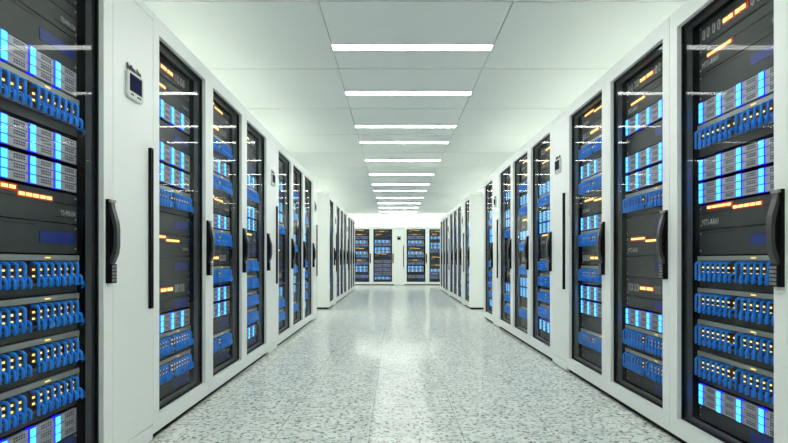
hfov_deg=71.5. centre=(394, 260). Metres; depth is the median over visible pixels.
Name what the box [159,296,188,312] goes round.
server
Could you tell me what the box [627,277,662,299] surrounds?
server
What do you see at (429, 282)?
tall cabinet
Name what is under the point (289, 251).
tall cabinet
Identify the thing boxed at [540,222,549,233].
server
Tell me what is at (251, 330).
server
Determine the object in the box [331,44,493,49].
recessed light
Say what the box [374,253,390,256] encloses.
server
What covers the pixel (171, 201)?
panel
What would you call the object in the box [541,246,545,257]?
server
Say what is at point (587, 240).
panel
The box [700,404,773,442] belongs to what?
server
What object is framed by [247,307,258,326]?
panel
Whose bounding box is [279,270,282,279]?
server
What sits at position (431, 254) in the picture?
server
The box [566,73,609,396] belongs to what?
tall cabinet
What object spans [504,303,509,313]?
panel
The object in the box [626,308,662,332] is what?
server
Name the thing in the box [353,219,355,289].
tall cabinet
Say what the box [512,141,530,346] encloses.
tall cabinet
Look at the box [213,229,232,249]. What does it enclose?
panel
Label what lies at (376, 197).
recessed light
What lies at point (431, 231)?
server
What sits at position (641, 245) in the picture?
server
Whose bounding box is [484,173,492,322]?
tall cabinet
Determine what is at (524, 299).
server
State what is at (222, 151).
panel
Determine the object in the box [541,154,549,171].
server
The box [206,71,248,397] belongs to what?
tall cabinet
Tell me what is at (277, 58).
ceiling
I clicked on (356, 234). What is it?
server
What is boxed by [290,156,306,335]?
tall cabinet
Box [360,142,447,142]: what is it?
diffuser
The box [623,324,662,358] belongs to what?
panel
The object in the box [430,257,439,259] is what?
server
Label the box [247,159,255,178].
server
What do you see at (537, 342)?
tall cabinet
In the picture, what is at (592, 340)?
panel
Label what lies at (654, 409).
tall cabinet
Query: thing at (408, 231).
server
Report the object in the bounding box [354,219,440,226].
wall
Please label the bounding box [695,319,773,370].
panel
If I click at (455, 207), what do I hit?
tall cabinet
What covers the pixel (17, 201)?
server
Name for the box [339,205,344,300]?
tall cabinet
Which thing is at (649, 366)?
panel
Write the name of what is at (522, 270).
panel
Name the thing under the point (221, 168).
server
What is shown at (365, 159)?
recessed light
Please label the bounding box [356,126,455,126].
diffuser
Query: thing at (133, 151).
panel
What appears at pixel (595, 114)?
server
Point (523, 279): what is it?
server
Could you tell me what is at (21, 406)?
panel
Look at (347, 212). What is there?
unit
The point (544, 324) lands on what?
server
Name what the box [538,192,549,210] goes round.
panel
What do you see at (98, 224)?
tall cabinet
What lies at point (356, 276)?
panel
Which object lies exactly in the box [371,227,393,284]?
tall cabinet
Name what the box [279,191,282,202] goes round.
server
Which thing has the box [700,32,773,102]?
server
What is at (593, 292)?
server
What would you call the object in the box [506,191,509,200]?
server
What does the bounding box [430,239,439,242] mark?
server
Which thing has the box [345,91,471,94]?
recessed light
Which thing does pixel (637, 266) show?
server
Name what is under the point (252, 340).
server
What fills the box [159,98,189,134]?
server
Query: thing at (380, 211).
recessed light
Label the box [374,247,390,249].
server
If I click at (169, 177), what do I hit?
server
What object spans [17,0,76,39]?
server
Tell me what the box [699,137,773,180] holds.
server
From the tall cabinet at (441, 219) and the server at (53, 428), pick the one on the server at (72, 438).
the server at (53, 428)
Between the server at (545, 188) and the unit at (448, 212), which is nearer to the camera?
the server at (545, 188)
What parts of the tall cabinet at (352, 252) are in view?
door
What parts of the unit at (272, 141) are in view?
trim, bar handle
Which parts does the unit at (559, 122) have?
trim, bar handle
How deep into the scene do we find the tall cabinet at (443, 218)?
15.01 m
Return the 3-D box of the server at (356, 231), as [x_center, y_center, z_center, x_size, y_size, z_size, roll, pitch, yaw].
[-1.196,-1.028,19.395,0.588,0.101,0.505,0,0,0]
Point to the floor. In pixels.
(383, 363)
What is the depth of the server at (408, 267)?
19.14 m
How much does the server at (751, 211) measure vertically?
0.111 m
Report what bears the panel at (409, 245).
on the server at (408, 249)
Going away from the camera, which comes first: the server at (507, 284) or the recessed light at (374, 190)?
the server at (507, 284)
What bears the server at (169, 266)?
on the server at (169, 288)
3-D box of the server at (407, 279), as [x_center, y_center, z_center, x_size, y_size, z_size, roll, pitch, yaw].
[0.756,0.687,19.397,0.588,0.080,0.502,0,0,0]
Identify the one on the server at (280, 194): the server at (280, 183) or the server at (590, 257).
the server at (280, 183)
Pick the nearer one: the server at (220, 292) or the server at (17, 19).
the server at (17, 19)
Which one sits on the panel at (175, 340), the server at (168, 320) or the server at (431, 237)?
the server at (168, 320)
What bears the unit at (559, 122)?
on the floor
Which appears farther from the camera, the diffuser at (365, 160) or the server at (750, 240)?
the diffuser at (365, 160)
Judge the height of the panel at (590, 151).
0.141 m
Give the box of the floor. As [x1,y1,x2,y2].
[149,285,681,442]
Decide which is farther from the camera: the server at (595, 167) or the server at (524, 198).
the server at (524, 198)
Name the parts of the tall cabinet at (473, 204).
door, mounting frame, handle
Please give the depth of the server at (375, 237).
19.15 m
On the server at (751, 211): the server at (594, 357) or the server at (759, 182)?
the server at (759, 182)
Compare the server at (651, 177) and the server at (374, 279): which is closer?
the server at (651, 177)
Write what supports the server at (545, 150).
on the server at (545, 162)
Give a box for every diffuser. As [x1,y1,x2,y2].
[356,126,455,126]
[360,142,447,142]
[365,160,439,160]
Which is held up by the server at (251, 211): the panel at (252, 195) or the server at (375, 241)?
the panel at (252, 195)
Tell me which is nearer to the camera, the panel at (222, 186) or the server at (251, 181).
the panel at (222, 186)
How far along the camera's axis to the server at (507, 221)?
6.70 m
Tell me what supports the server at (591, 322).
on the panel at (592, 340)
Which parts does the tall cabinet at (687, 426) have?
mounting frame, rack rail, handle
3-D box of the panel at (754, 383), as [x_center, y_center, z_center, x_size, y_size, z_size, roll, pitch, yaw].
[1.645,0.484,2.216,0.535,0.141,0.627,0,0,0]
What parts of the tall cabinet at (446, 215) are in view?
mounting frame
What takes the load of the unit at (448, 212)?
on the floor
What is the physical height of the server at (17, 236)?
0.109 m
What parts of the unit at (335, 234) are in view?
door, bar handle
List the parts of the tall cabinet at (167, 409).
mounting frame, rack rail, handle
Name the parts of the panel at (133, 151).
trim, bar handle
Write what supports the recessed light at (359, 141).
in the ceiling
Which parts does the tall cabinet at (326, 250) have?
mounting frame, door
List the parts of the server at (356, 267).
patch panel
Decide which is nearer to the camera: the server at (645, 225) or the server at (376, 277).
the server at (645, 225)
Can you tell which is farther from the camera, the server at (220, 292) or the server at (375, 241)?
the server at (375, 241)
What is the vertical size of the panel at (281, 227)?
0.136 m
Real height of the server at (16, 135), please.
0.093 m
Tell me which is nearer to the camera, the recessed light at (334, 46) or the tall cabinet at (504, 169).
the recessed light at (334, 46)
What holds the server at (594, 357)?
in the tall cabinet at (591, 373)
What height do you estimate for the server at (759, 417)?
0.093 m
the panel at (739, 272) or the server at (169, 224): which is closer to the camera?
the panel at (739, 272)
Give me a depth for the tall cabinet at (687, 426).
2.55 m
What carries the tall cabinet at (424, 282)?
on the floor
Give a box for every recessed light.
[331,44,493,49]
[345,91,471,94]
[355,125,456,127]
[359,141,448,142]
[365,159,440,160]
[369,174,433,174]
[372,184,428,184]
[374,190,426,190]
[376,197,422,197]
[378,203,420,203]
[379,207,418,207]
[380,211,416,211]
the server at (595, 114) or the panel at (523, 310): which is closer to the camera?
the server at (595, 114)
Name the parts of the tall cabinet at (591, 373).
mounting frame, rack rail, handle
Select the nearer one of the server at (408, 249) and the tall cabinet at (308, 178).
the tall cabinet at (308, 178)
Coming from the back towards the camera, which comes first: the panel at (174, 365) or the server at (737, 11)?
the panel at (174, 365)
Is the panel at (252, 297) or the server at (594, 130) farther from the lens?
the panel at (252, 297)
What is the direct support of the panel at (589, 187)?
on the server at (592, 206)
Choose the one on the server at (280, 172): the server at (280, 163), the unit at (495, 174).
the server at (280, 163)
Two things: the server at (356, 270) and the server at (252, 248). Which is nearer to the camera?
the server at (252, 248)
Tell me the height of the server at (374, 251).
0.093 m
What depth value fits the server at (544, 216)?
5.09 m
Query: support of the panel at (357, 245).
on the server at (356, 249)
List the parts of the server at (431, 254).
patch panel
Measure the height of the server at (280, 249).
0.110 m
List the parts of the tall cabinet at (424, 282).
patch panel, rack rail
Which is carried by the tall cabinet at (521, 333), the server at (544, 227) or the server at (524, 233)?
the server at (524, 233)
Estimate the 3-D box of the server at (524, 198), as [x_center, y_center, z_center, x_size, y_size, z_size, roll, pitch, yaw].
[1.654,-0.655,5.769,0.516,0.093,0.588,0,0,0]
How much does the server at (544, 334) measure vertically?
0.066 m
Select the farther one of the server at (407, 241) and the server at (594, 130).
the server at (407, 241)
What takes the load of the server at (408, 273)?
on the panel at (408, 276)
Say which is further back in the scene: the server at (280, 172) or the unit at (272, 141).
the server at (280, 172)
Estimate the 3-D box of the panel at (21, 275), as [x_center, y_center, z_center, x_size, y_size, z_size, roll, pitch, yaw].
[-1.464,0.050,1.847,0.535,0.141,0.627,0,0,0]
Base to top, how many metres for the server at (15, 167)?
0.093 m
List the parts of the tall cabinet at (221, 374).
rack rail, mounting frame, handle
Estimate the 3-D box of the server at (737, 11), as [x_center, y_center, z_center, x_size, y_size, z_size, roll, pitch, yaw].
[1.659,-1.028,2.236,0.506,0.101,0.588,0,0,0]
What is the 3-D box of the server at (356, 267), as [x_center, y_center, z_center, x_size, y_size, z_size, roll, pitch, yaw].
[-1.196,0.232,19.390,0.588,0.093,0.516,0,0,0]
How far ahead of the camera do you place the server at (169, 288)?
3.05 m
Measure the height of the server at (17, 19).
0.123 m
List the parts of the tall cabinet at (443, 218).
mounting frame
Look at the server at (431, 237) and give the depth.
19.14 m
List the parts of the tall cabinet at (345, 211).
mounting frame, door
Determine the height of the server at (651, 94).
0.119 m
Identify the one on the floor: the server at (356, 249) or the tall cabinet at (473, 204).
the tall cabinet at (473, 204)
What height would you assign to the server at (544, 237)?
0.111 m
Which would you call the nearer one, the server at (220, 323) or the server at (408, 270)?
the server at (220, 323)
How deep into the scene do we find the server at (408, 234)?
19.15 m
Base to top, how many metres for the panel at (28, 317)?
0.141 m
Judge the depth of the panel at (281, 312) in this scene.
5.86 m
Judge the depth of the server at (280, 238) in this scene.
5.96 m
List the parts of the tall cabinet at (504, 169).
mounting frame, patch panel, rack rail, handle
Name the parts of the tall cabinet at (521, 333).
patch panel, mounting frame, rack rail, handle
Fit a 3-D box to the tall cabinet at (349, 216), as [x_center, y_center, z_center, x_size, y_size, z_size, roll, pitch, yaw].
[-1.573,-0.160,13.919,0.941,2.035,0.789,0,0,0]
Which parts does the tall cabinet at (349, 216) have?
mounting frame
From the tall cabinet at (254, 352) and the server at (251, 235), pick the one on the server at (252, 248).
the server at (251, 235)
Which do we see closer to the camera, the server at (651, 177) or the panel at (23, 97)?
the panel at (23, 97)
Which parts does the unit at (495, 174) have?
door, bar handle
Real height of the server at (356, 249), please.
0.121 m
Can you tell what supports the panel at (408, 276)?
on the server at (407, 279)
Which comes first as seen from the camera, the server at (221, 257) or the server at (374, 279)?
the server at (221, 257)
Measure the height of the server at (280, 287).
0.093 m
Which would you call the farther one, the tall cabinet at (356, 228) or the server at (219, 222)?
the tall cabinet at (356, 228)
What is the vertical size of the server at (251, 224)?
0.093 m
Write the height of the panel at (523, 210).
0.141 m
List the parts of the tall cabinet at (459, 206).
mounting frame, handle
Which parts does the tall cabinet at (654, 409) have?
rack rail, mounting frame, handle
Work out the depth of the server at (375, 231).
19.15 m
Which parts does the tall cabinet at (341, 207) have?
mounting frame, door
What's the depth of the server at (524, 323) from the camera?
5.93 m
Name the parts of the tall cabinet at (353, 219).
door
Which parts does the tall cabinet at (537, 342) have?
rack rail, mounting frame, handle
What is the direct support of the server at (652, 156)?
on the server at (651, 177)
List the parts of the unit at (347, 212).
door, bar handle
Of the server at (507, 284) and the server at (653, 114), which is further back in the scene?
the server at (507, 284)
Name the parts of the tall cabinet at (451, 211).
mounting frame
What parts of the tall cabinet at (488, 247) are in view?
mounting frame, rack rail, handle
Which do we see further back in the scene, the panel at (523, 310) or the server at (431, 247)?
the server at (431, 247)
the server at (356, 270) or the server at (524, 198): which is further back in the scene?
the server at (356, 270)
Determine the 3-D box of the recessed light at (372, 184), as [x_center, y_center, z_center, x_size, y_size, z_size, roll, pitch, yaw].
[0.134,-1.595,11.420,1.200,0.010,0.104,0,0,0]
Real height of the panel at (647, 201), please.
0.136 m
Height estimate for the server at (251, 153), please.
0.119 m
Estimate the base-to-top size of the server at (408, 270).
0.093 m
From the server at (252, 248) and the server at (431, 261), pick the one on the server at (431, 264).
the server at (431, 261)
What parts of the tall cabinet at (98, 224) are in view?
rack rail, mounting frame, door, handle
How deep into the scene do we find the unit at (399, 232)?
19.06 m
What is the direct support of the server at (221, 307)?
on the server at (220, 323)
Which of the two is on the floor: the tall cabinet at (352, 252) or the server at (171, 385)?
the tall cabinet at (352, 252)
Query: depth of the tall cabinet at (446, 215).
14.22 m
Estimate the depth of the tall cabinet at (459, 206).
11.47 m
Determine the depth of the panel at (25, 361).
1.87 m
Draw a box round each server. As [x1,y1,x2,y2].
[0,0,76,72]
[0,28,76,98]
[0,112,76,165]
[0,146,76,193]
[0,180,76,224]
[0,217,76,253]
[0,406,76,442]
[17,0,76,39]
[56,431,76,442]
[65,0,76,8]
[159,55,188,96]
[159,75,188,117]
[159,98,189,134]
[159,119,188,154]
[159,141,189,171]
[159,163,189,190]
[159,212,188,236]
[159,234,188,255]
[159,256,188,278]
[159,277,188,299]
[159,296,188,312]
[159,308,189,332]
[159,371,188,398]
[213,102,228,128]
[213,118,228,143]
[213,157,229,178]
[213,194,228,215]
[213,214,229,229]
[213,250,228,264]
[213,285,229,301]
[213,300,229,317]
[213,314,228,333]
[213,347,228,366]
[247,132,255,150]
[247,145,255,164]
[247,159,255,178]
[247,174,256,189]
[247,205,256,218]
[247,218,256,230]
[247,231,255,244]
[247,324,256,338]
[247,335,255,346]
[248,245,255,257]
[279,160,282,170]
[279,170,282,182]
[279,181,282,191]
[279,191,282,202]
[279,202,282,212]
[279,213,282,222]
[279,237,282,247]
[279,248,282,257]
[279,258,282,269]
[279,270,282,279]
[279,286,282,295]
[355,230,368,232]
[355,233,368,235]
[355,248,368,250]
[355,266,368,268]
[355,269,368,271]
[355,272,368,274]
[374,230,390,232]
[374,233,390,235]
[374,236,390,239]
[374,240,390,242]
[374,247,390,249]
[374,251,390,252]
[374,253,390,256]
[374,257,390,259]
[374,276,390,278]
[374,279,390,280]
[407,230,423,232]
[407,233,423,235]
[407,241,423,242]
[407,248,423,250]
[407,252,423,253]
[407,259,423,260]
[407,266,423,268]
[407,269,423,271]
[407,272,423,274]
[407,279,423,280]
[430,230,439,232]
[430,233,439,235]
[430,236,439,238]
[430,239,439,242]
[430,243,439,245]
[430,246,439,248]
[430,253,439,256]
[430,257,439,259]
[430,260,439,262]
[430,263,439,266]
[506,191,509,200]
[506,210,509,217]
[506,219,509,226]
[506,283,509,291]
[507,181,509,191]
[521,195,526,205]
[521,231,526,239]
[521,277,526,286]
[521,287,526,296]
[522,160,526,171]
[522,170,526,181]
[522,218,526,230]
[522,296,526,306]
[522,319,526,328]
[540,181,549,195]
[540,210,549,222]
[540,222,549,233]
[540,319,549,332]
[541,142,549,158]
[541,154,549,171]
[541,167,549,184]
[541,233,547,245]
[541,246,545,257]
[541,329,549,340]
[581,157,601,179]
[581,214,601,230]
[581,285,601,301]
[581,300,601,317]
[582,102,601,130]
[582,118,601,145]
[582,194,601,215]
[582,250,599,264]
[582,313,601,333]
[582,347,601,366]
[626,99,662,136]
[626,141,662,172]
[626,163,662,191]
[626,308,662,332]
[627,56,662,98]
[627,75,662,118]
[627,119,662,155]
[627,213,660,236]
[627,235,656,255]
[627,256,659,278]
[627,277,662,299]
[627,296,662,312]
[627,369,662,398]
[699,66,773,124]
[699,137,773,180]
[699,166,773,203]
[699,382,773,437]
[700,0,771,48]
[700,0,773,75]
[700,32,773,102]
[700,194,771,229]
[700,225,767,254]
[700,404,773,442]
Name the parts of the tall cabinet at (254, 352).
rack rail, mounting frame, handle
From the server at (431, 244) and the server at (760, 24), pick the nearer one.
the server at (760, 24)
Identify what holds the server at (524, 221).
on the server at (524, 233)
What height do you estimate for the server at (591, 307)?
0.093 m
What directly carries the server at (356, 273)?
on the panel at (356, 276)
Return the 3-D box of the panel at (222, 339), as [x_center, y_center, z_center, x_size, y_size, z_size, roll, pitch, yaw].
[-1.464,0.573,3.799,0.535,0.136,0.627,0,0,0]
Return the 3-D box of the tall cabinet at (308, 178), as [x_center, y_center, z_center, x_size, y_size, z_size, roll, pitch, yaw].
[-1.573,-0.160,7.314,0.941,2.035,0.789,0,0,0]
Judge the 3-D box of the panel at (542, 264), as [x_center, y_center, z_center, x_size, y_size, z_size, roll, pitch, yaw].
[1.644,0.050,4.979,0.535,0.141,0.588,0,0,0]
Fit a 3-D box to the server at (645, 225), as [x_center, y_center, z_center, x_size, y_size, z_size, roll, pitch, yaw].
[1.661,-0.200,3.026,0.502,0.113,0.588,0,0,0]
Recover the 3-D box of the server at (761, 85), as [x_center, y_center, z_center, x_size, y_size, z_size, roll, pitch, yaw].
[1.654,-0.673,2.236,0.516,0.093,0.588,0,0,0]
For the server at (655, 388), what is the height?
0.070 m
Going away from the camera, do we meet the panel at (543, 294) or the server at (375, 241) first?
the panel at (543, 294)
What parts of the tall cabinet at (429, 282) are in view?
patch panel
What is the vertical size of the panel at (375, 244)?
0.144 m
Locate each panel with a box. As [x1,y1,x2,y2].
[0,61,84,137]
[0,254,84,298]
[0,293,84,344]
[0,330,84,391]
[0,367,84,437]
[113,0,153,442]
[159,184,193,216]
[159,325,193,359]
[159,349,193,385]
[213,134,232,163]
[213,172,232,198]
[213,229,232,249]
[213,266,232,285]
[213,328,232,354]
[247,186,258,206]
[247,258,258,274]
[247,275,258,291]
[247,291,258,308]
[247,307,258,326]
[279,223,284,236]
[279,309,284,321]
[355,236,368,240]
[355,243,368,247]
[355,275,368,278]
[374,243,390,246]
[374,272,390,275]
[407,236,423,240]
[407,243,423,247]
[407,262,423,264]
[407,275,423,278]
[504,228,509,239]
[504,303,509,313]
[519,180,526,195]
[519,204,526,218]
[519,264,526,276]
[519,306,526,320]
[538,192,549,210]
[538,258,549,273]
[538,273,549,289]
[538,289,549,305]
[538,304,549,321]
[578,134,601,164]
[578,172,601,198]
[578,229,598,249]
[578,266,601,285]
[578,328,601,354]
[623,185,662,216]
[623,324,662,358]
[623,348,662,384]
[695,93,773,156]
[695,255,773,292]
[695,287,773,331]
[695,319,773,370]
[695,350,773,409]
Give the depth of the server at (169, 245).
3.06 m
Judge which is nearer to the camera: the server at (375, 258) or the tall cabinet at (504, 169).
the tall cabinet at (504, 169)
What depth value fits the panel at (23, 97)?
1.87 m
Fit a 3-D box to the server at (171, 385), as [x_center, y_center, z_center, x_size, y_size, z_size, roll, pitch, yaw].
[-1.480,0.692,2.989,0.502,0.070,0.588,0,0,0]
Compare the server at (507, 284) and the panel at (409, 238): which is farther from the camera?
the panel at (409, 238)
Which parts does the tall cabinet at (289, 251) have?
rack rail, patch panel, mounting frame, handle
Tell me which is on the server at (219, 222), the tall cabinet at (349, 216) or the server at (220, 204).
the server at (220, 204)
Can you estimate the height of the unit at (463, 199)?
2.035 m
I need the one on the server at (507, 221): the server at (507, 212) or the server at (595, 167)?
the server at (507, 212)
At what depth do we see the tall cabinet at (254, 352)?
4.89 m
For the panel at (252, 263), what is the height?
0.141 m
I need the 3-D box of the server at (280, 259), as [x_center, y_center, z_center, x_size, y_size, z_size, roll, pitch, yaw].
[-1.480,0.035,5.731,0.502,0.121,0.588,0,0,0]
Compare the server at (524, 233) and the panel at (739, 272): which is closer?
the panel at (739, 272)
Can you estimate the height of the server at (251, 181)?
0.093 m
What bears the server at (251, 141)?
on the server at (251, 153)
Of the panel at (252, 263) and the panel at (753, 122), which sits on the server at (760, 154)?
the panel at (753, 122)
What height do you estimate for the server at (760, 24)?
0.119 m
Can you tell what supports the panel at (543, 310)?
on the server at (544, 324)
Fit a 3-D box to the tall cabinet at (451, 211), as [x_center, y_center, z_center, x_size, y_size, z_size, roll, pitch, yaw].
[1.754,-0.160,12.739,0.941,2.035,0.789,0,0,0]
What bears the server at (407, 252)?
on the tall cabinet at (424, 282)
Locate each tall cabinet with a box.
[37,0,119,442]
[152,13,214,436]
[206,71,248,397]
[241,107,271,371]
[277,140,295,345]
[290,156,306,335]
[302,168,315,327]
[317,194,335,308]
[336,201,341,302]
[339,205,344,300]
[343,209,347,297]
[348,213,351,293]
[350,217,353,292]
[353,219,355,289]
[355,227,371,284]
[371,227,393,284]
[405,227,426,284]
[427,227,439,284]
[440,219,441,289]
[442,216,445,292]
[445,213,447,293]
[449,209,453,297]
[453,205,457,300]
[457,201,461,302]
[464,194,483,308]
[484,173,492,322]
[498,156,513,335]
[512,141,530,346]
[529,121,552,359]
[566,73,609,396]
[606,16,674,436]
[670,0,787,442]
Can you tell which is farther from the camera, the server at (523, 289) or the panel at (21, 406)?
the server at (523, 289)
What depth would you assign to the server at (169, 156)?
3.04 m
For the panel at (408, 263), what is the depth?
19.14 m
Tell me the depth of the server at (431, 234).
19.15 m
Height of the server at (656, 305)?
0.062 m
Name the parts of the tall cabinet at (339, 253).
mounting frame, door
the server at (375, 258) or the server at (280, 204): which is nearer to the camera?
the server at (280, 204)
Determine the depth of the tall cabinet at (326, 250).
9.62 m
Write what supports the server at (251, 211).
on the server at (251, 224)
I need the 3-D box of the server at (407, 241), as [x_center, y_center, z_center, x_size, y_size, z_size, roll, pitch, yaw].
[0.756,-0.655,19.390,0.588,0.093,0.516,0,0,0]
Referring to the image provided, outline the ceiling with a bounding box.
[141,0,686,218]
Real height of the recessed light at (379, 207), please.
0.010 m
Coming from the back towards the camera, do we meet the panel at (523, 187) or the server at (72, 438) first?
the panel at (523, 187)
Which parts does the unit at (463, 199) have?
door, bar handle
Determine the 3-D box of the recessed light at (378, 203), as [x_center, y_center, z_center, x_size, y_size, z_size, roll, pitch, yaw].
[0.134,-1.595,15.200,1.200,0.010,0.104,0,0,0]
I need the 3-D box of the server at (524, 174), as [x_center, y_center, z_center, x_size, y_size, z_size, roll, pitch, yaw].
[1.659,-0.917,5.769,0.506,0.111,0.588,0,0,0]
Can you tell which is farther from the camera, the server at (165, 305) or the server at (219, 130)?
the server at (219, 130)
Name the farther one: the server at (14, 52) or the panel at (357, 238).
the panel at (357, 238)
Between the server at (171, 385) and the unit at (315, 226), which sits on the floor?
the unit at (315, 226)
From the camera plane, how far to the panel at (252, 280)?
4.66 m
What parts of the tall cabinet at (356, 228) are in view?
patch panel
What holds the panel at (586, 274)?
on the server at (593, 292)
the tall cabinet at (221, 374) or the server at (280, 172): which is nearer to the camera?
the tall cabinet at (221, 374)
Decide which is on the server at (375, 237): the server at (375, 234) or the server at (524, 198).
the server at (375, 234)
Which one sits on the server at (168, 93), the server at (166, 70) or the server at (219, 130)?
the server at (166, 70)
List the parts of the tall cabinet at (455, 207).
mounting frame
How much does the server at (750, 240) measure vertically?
0.109 m
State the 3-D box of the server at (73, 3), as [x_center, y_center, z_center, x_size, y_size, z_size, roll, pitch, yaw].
[-1.478,-1.028,1.827,0.506,0.101,0.588,0,0,0]
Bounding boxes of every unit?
[266,131,277,353]
[312,177,317,320]
[333,199,336,304]
[346,212,348,295]
[394,227,404,284]
[448,212,449,295]
[462,199,464,304]
[493,169,499,326]
[552,109,568,370]
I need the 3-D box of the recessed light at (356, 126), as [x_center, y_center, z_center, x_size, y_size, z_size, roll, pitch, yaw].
[0.134,-1.595,6.494,1.200,0.010,0.104,0,0,0]
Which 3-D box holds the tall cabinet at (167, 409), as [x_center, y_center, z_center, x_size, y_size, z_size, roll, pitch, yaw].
[-1.573,-0.160,2.989,0.941,2.035,0.789,0,0,0]
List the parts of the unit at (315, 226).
door, bar handle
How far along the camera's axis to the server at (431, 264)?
19.15 m
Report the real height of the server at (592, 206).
0.121 m
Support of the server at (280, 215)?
on the panel at (281, 227)
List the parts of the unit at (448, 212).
door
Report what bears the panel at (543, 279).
on the panel at (543, 294)
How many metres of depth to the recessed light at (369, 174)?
10.12 m
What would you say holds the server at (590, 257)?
on the panel at (586, 274)
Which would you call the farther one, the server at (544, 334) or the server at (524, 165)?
the server at (524, 165)
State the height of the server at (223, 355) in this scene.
0.080 m
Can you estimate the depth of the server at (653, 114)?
3.06 m
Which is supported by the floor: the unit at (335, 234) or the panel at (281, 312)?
the unit at (335, 234)
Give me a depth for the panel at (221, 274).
3.84 m
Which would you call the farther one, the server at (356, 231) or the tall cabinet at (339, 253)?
the server at (356, 231)
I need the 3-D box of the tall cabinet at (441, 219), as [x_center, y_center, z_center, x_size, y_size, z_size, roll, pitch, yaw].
[1.754,-0.160,15.482,0.941,2.035,0.789,0,0,0]
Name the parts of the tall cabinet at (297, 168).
rack rail, mounting frame, door, handle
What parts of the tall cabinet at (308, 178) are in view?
mounting frame, door, handle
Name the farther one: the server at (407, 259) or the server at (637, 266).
the server at (407, 259)
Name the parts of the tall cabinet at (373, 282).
patch panel, patch panel, patch panel, rack rail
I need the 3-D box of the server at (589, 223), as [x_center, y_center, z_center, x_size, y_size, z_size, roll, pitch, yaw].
[1.654,-0.272,3.817,0.516,0.093,0.588,0,0,0]
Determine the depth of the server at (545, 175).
5.11 m
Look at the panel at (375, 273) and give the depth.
19.14 m
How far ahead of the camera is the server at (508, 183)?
6.76 m
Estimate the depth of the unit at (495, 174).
7.16 m
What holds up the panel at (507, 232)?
on the server
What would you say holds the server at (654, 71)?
on the server at (651, 94)
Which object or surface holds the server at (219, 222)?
on the panel at (223, 239)
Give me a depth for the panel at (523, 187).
5.89 m
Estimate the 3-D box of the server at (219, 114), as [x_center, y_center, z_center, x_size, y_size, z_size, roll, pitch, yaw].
[-1.479,-1.028,3.780,0.505,0.101,0.588,0,0,0]
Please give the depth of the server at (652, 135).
3.08 m
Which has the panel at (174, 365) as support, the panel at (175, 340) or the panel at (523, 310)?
the panel at (175, 340)
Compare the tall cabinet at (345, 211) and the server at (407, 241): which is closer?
the tall cabinet at (345, 211)
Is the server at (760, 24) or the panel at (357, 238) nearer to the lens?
the server at (760, 24)
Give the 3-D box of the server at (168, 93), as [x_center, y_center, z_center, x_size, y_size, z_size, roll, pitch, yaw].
[-1.479,-0.916,2.989,0.505,0.119,0.588,0,0,0]
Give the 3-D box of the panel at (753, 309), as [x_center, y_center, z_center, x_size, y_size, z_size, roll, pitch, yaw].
[1.645,0.195,2.216,0.535,0.141,0.627,0,0,0]
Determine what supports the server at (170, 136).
on the server at (169, 156)

